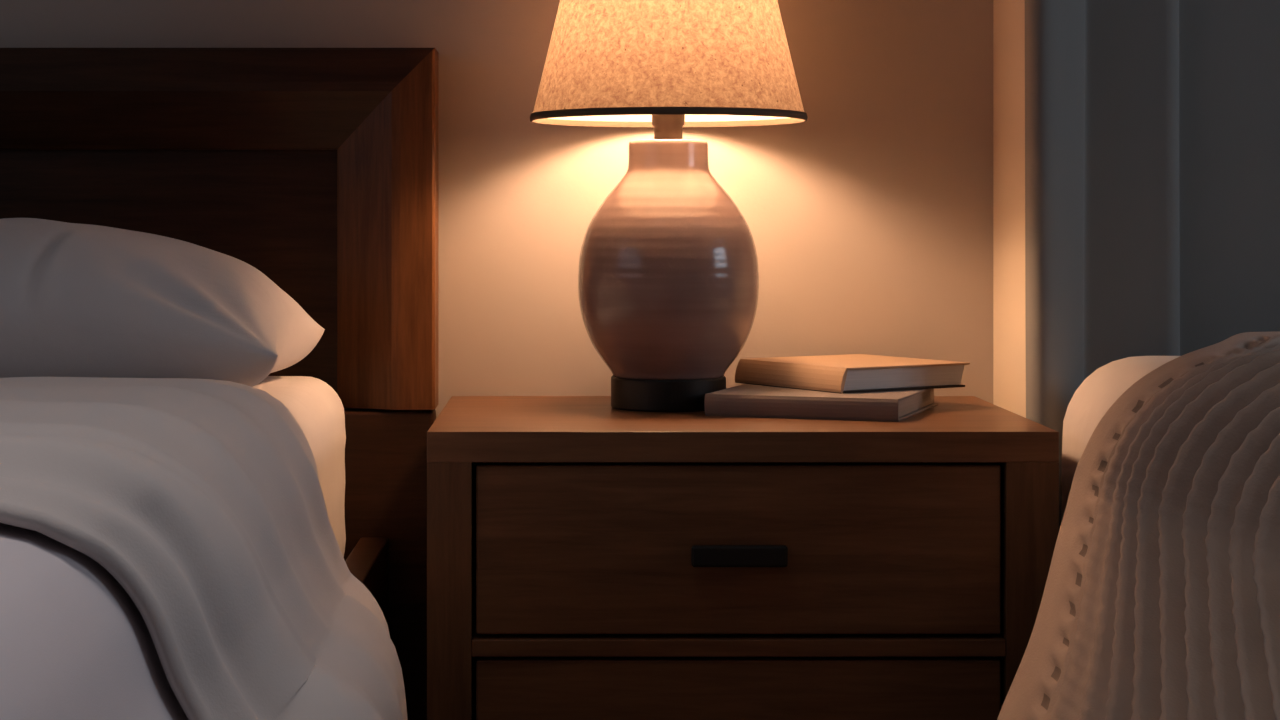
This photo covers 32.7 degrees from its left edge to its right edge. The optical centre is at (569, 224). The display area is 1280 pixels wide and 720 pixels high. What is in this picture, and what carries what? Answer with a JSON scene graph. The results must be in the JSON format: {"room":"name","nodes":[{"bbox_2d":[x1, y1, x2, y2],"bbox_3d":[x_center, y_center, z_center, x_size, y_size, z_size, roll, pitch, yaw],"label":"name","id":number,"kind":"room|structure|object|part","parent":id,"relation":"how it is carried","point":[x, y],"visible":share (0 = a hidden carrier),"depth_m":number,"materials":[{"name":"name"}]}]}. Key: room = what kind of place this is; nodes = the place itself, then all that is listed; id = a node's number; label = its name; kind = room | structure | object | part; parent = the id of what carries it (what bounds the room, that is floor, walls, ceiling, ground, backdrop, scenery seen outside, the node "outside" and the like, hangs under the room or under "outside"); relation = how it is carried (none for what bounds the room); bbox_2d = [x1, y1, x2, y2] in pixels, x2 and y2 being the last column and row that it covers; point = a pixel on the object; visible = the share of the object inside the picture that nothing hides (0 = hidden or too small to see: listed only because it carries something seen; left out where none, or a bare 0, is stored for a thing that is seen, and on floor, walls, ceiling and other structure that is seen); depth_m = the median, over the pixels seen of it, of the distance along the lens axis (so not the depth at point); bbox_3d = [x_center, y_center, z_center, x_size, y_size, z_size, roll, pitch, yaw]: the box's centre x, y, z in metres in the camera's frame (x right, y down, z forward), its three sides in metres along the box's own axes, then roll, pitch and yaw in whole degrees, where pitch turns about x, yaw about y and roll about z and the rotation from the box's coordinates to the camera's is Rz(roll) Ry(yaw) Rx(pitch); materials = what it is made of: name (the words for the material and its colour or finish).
{"room":"bedroom","nodes":[
{"label":"bedroom","id":0,"kind":"room"},
{"bbox_2d":[0,0,992,417],"bbox_3d":[0.000,-0.422,2.640,5.000,2.450,0.100,0,0,0],"label":"wall","id":1,"kind":"structure","parent":0,"point":[869,218],"depth_m":2.59,"materials":[{"name":"beige paint"}]},
{"bbox_2d":[993,0,1025,417],"bbox_3d":[0.524,-0.422,2.484,0.042,2.450,0.212,0,0,0],"label":"trim","id":2,"kind":"structure","parent":1,"relation":"attached to","point":[1009,325],"depth_m":2.49,"materials":[{"name":"beige paint"}]},
{"bbox_3d":[0.000,-1.697,0.445,5.000,0.100,4.490,0,0,0],"label":"ceiling","id":3,"kind":"structure","parent":0,"visible":0},
{"bbox_3d":[1.120,-1.628,2.395,1.260,0.038,0.130,0,0,0],"label":"track","id":4,"kind":"object","parent":3,"relation":"attached to","visible":0},
{"bbox_2d":[1025,0,1279,529],"bbox_3d":[1.095,-0.407,2.416,1.215,2.400,0.074,0,0,-5],"label":"curtain","id":5,"kind":"object","parent":4,"relation":"hanging from","point":[1152,127],"visible":0.5,"depth_m":2.38,"materials":[{"name":"grey fabric"}]},
{"bbox_3d":[0.000,0.853,0.445,5.000,0.100,4.490,0,0,0],"label":"floor","id":6,"kind":"structure","parent":0,"visible":0},
{"bbox_2d":[0,48,437,719],"bbox_3d":[-0.978,0.299,1.525,1.644,1.008,2.120,0,0,0],"label":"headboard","id":7,"kind":"object","parent":6,"relation":"on","point":[315,170],"visible":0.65,"depth_m":2.52,"materials":[{"name":"brown wood"}]},
{"bbox_3d":[-0.978,0.050,2.568,1.464,0.330,0.013,0,0,0],"label":"headboard","id":8,"kind":"part","parent":7,"relation":"part of","materials":[{"name":"brown wood"}]},
{"bbox_3d":[-0.978,-0.146,2.550,1.644,0.116,0.070,0,0,0],"label":"rail","id":9,"kind":"part","parent":7,"relation":"part of","materials":[{"name":"brown wood"}]},
{"bbox_2d":[253,376,345,557],"bbox_3d":[-0.986,0.280,1.521,1.465,0.222,1.986,0,0,0],"label":"mattress","id":10,"kind":"object","parent":7,"relation":"on","point":[314,404],"visible":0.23,"depth_m":2.32,"materials":[{"name":"white fabric"}]},
{"bbox_2d":[0,523,187,719],"bbox_3d":[-0.872,0.377,1.110,1.463,0.459,1.288,0,0,0],"label":"sheet","id":11,"kind":"object","parent":10,"relation":"on","point":[75,645],"visible":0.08,"depth_m":1.07,"materials":[{"name":"white fabric"}]},
{"bbox_2d":[0,377,406,719],"bbox_3d":[-0.851,0.360,1.548,1.509,0.501,1.005,0,0,0],"label":"blanket","id":12,"kind":"object","parent":11,"relation":"on","point":[203,499],"visible":1,"depth_m":1.34,"materials":[{"name":"grey fabric"}]},
{"bbox_2d":[0,218,324,386],"bbox_3d":[-0.622,0.080,2.268,0.690,0.174,0.396,0,0,0],"label":"pillow","id":13,"kind":"object","parent":10,"relation":"on","point":[77,300],"visible":0.79,"depth_m":2.09,"materials":[{"name":"white fabric"}]},
{"bbox_3d":[-0.226,0.447,1.507,0.032,0.173,2.014,0,0,0],"label":"rail","id":14,"kind":"part","parent":7,"relation":"part of","materials":[{"name":"brown wood"}]},
{"bbox_3d":[-0.969,0.400,2.547,1.622,0.366,0.056,0,0,0],"label":"rail","id":15,"kind":"part","parent":7,"relation":"part of","materials":[{"name":"brown wood"}]},
{"bbox_2d":[427,396,1058,719],"bbox_3d":[0.170,0.503,2.356,0.620,0.600,0.463,0,0,0],"label":"nightstand","id":16,"kind":"object","parent":6,"relation":"on","point":[588,558],"visible":1,"depth_m":2.15,"materials":[{"name":"brown wood"}]},
{"bbox_3d":[-0.119,0.468,2.364,0.044,0.470,0.447,0,0,0],"label":"panel","id":17,"kind":"part","parent":16,"relation":"part of","materials":[{"name":"brown wood"}]},
{"bbox_2d":[530,0,807,411],"bbox_3d":[0.110,-0.095,2.428,0.309,0.596,0.309,0,0,-38],"label":"table lamp","id":18,"kind":"object","parent":16,"relation":"on","point":[668,275],"visible":1,"depth_m":2.35,"materials":[{"name":"ceramic"}]},
{"bbox_2d":[652,114,684,138],"bbox_3d":[0.110,-0.139,2.428,0.036,0.090,0.036,0,0,0],"label":"socket","id":19,"kind":"object","parent":18,"relation":"attached to","point":[666,126],"depth_m":2.41,"materials":[{"name":"gold metal"}]},
{"bbox_3d":[0.110,-0.254,2.428,0.305,0.275,0.305,0,0,0],"label":"lamp shade","id":20,"kind":"part","parent":18,"relation":"part of","materials":[{"name":"beige fabric"}]},
{"bbox_3d":[0.166,0.521,2.333,0.517,0.184,0.374,0,0,0],"label":"drawer","id":21,"kind":"part","parent":16,"relation":"part of","materials":[{"name":"brown wood"}]},
{"bbox_3d":[0.166,0.320,2.333,0.517,0.166,0.374,0,0,0],"label":"drawer","id":22,"kind":"part","parent":16,"relation":"part of","materials":[{"name":"brown wood"}]},
{"bbox_3d":[0.166,0.416,2.341,0.525,0.017,0.399,0,0,0],"label":"divider rail","id":23,"kind":"part","parent":16,"relation":"part of","materials":[{"name":"brown wood"}]},
{"bbox_3d":[0.166,0.324,2.135,0.094,0.021,0.022,0,0,0],"label":"handle","id":24,"kind":"part","parent":16,"relation":"part of","materials":[{"name":"metal"}]},
{"bbox_3d":[0.170,0.218,2.364,0.620,0.030,0.447,0,0,0],"label":"panel","id":25,"kind":"part","parent":16,"relation":"part of","materials":[{"name":"brown wood"}]},
{"bbox_2d":[704,384,937,421],"bbox_3d":[0.279,0.191,2.386,0.208,0.024,0.226,0,0,20],"label":"book","id":26,"kind":"object","parent":16,"relation":"on","point":[744,400],"visible":0.79,"depth_m":2.29,"materials":[{"name":"paper"}]},
{"bbox_2d":[735,354,969,393],"bbox_3d":[0.316,0.166,2.448,0.184,0.027,0.190,0,0,-32],"label":"book","id":27,"kind":"object","parent":26,"relation":"on","point":[849,373],"visible":1,"depth_m":2.39,"materials":[{"name":"beige paper"}]},
{"bbox_3d":[0.454,0.468,2.364,0.052,0.470,0.447,0,0,0],"label":"panel","id":28,"kind":"part","parent":16,"relation":"part of","materials":[{"name":"brown wood"}]},
{"bbox_3d":[0.994,0.603,1.390,0.912,0.400,1.840,0,0,0],"label":"bed","id":29,"kind":"object","parent":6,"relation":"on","visible":0},
{"bbox_2d":[1061,356,1179,522],"bbox_3d":[0.994,0.268,1.393,0.978,0.270,1.890,0,0,0],"label":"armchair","id":30,"kind":"object","parent":29,"relation":"on","point":[1097,393],"visible":0.13,"depth_m":2.19,"materials":[{"name":"white fabric"}]},
{"bbox_2d":[997,331,1279,719],"bbox_3d":[0.857,0.327,1.182,1.092,0.495,1.999,0,0,0],"label":"throw","id":31,"kind":"object","parent":30,"relation":"on","point":[1160,600],"visible":1,"depth_m":1.67,"materials":[{"name":"beige fabric"}]}
]}

